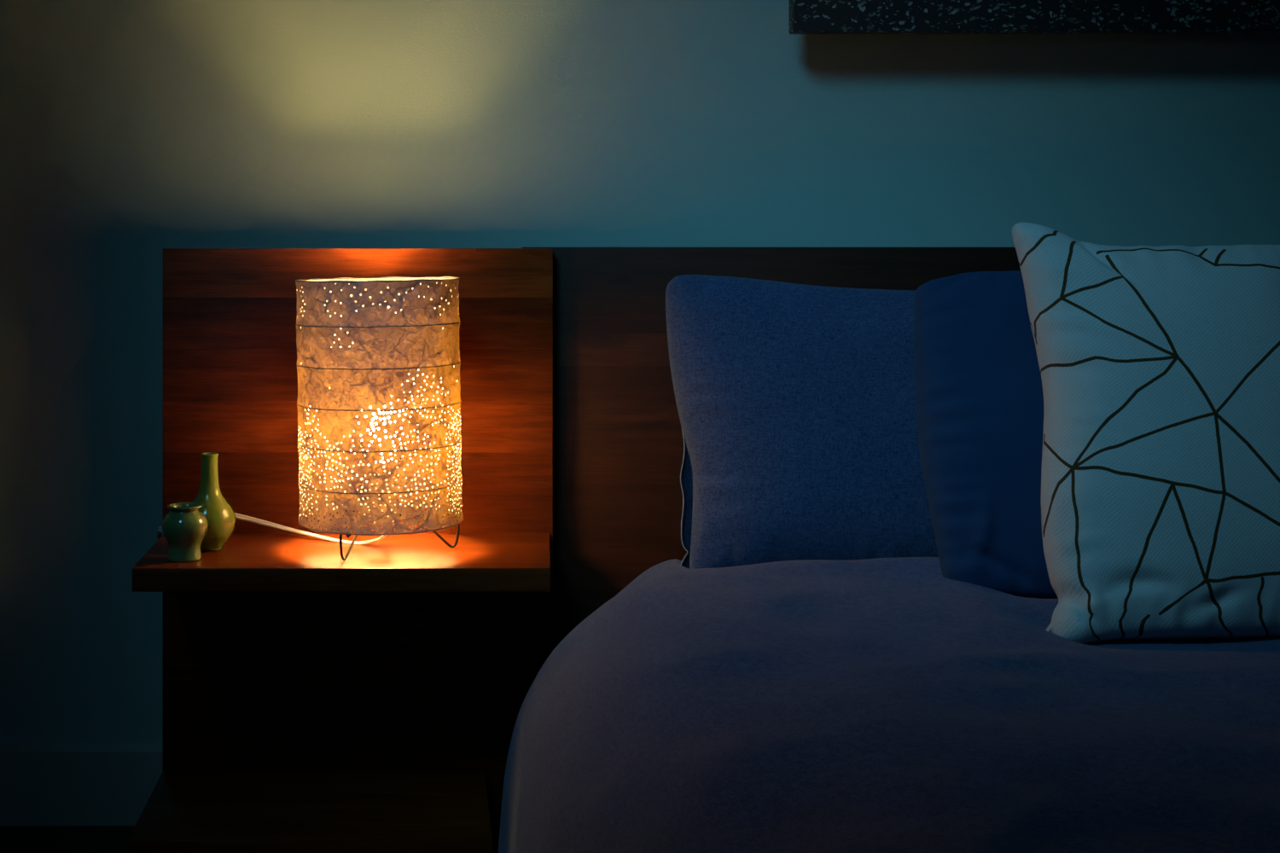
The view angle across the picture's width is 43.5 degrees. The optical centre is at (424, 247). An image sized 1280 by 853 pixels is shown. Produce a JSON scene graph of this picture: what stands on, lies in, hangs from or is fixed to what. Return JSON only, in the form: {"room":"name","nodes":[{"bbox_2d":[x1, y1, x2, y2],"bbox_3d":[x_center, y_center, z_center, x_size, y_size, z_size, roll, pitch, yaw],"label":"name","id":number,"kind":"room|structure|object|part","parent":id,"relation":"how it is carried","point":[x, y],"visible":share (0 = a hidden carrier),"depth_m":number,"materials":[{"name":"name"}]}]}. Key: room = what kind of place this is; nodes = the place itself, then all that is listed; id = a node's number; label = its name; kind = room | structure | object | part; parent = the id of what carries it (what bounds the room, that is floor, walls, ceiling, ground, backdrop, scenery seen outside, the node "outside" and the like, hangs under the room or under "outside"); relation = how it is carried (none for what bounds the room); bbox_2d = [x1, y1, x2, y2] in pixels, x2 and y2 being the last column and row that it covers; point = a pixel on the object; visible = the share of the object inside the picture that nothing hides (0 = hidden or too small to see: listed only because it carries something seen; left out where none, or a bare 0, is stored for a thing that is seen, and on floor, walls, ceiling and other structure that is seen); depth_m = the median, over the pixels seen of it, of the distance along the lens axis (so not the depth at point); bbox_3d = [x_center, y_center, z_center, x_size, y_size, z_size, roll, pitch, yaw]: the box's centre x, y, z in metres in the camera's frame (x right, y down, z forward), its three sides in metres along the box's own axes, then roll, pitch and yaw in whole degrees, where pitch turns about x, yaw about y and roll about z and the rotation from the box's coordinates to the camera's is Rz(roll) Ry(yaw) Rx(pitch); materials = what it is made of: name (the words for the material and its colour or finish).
{"room":"bedroom","nodes":[
{"label":"bedroom","id":0,"kind":"room"},
{"bbox_2d":[0,826,498,852],"bbox_3d":[0.150,0.780,-0.170,4.900,0.060,4.660,0,0,0],"label":"floor","id":1,"kind":"structure","parent":0,"point":[13,839],"depth_m":2.00,"materials":[{"name":"brown wood"}]},
{"bbox_2d":[128,248,552,852],"bbox_3d":[-0.084,0.376,1.855,0.486,0.749,0.259,0,0,0],"label":"nightstand","id":2,"kind":"object","parent":1,"relation":"on","point":[314,701],"visible":0.81,"depth_m":1.97,"materials":[{"name":"brown wood"}]},
{"bbox_2d":[161,502,208,562],"bbox_3d":[-0.274,0.325,1.800,0.052,0.062,0.052,0,0,0],"label":"vase","id":3,"kind":"object","parent":2,"relation":"on","point":[184,528],"visible":1,"depth_m":1.78,"materials":[{"name":"green ceramic"}]},
{"bbox_2d":[192,452,235,551],"bbox_3d":[-0.254,0.299,1.862,0.061,0.113,0.061,0,0,0],"label":"bud vase","id":4,"kind":"object","parent":2,"relation":"on","point":[220,515],"visible":0.83,"depth_m":1.85,"materials":[{"name":"green ceramic"}]},
{"bbox_2d":[157,276,463,560],"bbox_3d":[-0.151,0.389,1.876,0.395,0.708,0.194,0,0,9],"label":"table lamp","id":5,"kind":"object","parent":2,"relation":"on","point":[358,351],"visible":0.91,"depth_m":1.78,"materials":[{"name":"paper"}]},
{"bbox_3d":[-0.188,0.533,1.923,0.318,0.419,0.048,0,0,22],"label":"cord","id":6,"kind":"part","parent":5,"relation":"part of","materials":[{"name":"white plastic"}]},
{"bbox_3d":[-0.083,0.334,1.803,0.003,0.041,0.052,0,0,29],"label":"leg","id":7,"kind":"part","parent":5,"relation":"part of","materials":[{"name":"metal"}]},
{"bbox_3d":[-0.054,0.180,1.861,0.193,0.287,0.193,-1,0,0],"label":"lamp shade","id":8,"kind":"part","parent":5,"relation":"part of","materials":[{"name":"paper"}]},
{"bbox_3d":[-0.051,0.216,1.861,0.061,0.079,0.061,0,0,0],"label":"bulb","id":9,"kind":"part","parent":5,"relation":"part of","materials":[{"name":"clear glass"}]},
{"bbox_3d":[-0.063,0.316,1.881,0.166,0.003,0.144,0,0,-32],"label":"wire frame","id":10,"kind":"part","parent":5,"relation":"part of","materials":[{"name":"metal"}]},
{"bbox_3d":[0.015,0.334,1.863,0.052,0.041,0.003,0,0,-2],"label":"leg","id":11,"kind":"part","parent":5,"relation":"part of","materials":[{"name":"metal"}]},
{"bbox_2d":[128,768,492,852],"bbox_3d":[-0.126,0.661,1.845,0.399,0.026,0.241,0,0,0],"label":"shelf","id":12,"kind":"object","parent":2,"relation":"attached to","point":[188,810],"depth_m":1.81,"materials":[{"name":"brown wood"}]},
{"bbox_2d":[132,533,550,592],"bbox_3d":[-0.085,0.369,1.858,0.480,0.026,0.216,0,0,0],"label":"shelf","id":13,"kind":"object","parent":2,"relation":"attached to","point":[247,562],"depth_m":1.76,"materials":[{"name":"brown wood"}]},
{"bbox_2d":[521,247,1020,650],"bbox_3d":[1.036,0.375,1.996,1.828,0.750,0.022,0,0,0],"label":"headboard","id":14,"kind":"object","parent":1,"relation":"on","point":[618,440],"visible":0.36,"depth_m":1.99,"materials":[{"name":"brown wood"}]},
{"bbox_2d":[498,557,1279,852],"bbox_3d":[0.917,0.549,1.232,1.691,0.417,1.426,0,0,0],"label":"duvet","id":15,"kind":"object","parent":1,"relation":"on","point":[898,705],"visible":0.81,"depth_m":1.23,"materials":[{"name":"fabric"}]},
{"bbox_2d":[665,274,938,569],"bbox_3d":[0.566,0.211,1.877,0.547,0.355,0.137,0,0,0],"label":"pillow","id":16,"kind":"object","parent":15,"relation":"on","point":[795,403],"visible":0.59,"depth_m":1.84,"materials":[{"name":"fabric"}]},
{"bbox_2d":[913,270,1058,599],"bbox_3d":[0.795,0.202,1.730,0.511,0.350,0.188,0,0,0],"label":"pillow","id":17,"kind":"object","parent":15,"relation":"on","point":[979,387],"visible":0.32,"depth_m":1.70,"materials":[{"name":"blue fabric"}]},
{"bbox_2d":[1011,221,1279,644],"bbox_3d":[0.838,0.178,1.569,0.497,0.409,0.198,0,0,0],"label":"throw cushion","id":18,"kind":"object","parent":15,"relation":"on","point":[1160,366],"visible":1,"depth_m":1.52,"materials":[{"name":"fabric"}]},
{"bbox_2d":[0,0,1279,744],"bbox_3d":[0.200,-0.550,2.110,4.800,2.600,0.100,0,0,0],"label":"wall","id":19,"kind":"structure","parent":0,"point":[131,130],"depth_m":2.06,"materials":[{"name":"paint"}]},
{"bbox_2d":[0,744,162,826],"bbox_3d":[-1.268,0.699,2.053,1.865,0.102,0.014,0,0,0],"label":"baseboard","id":20,"kind":"structure","parent":19,"relation":"attached to","point":[41,784],"depth_m":2.05,"materials":[{"name":"blue paint"}]},
{"bbox_2d":[788,0,1279,34],"bbox_3d":[1.017,-0.648,2.029,1.100,0.750,0.062,0,0,0],"label":"wall picture","id":21,"kind":"object","parent":19,"relation":"attached to","point":[805,16],"visible":1,"depth_m":2.00}
]}

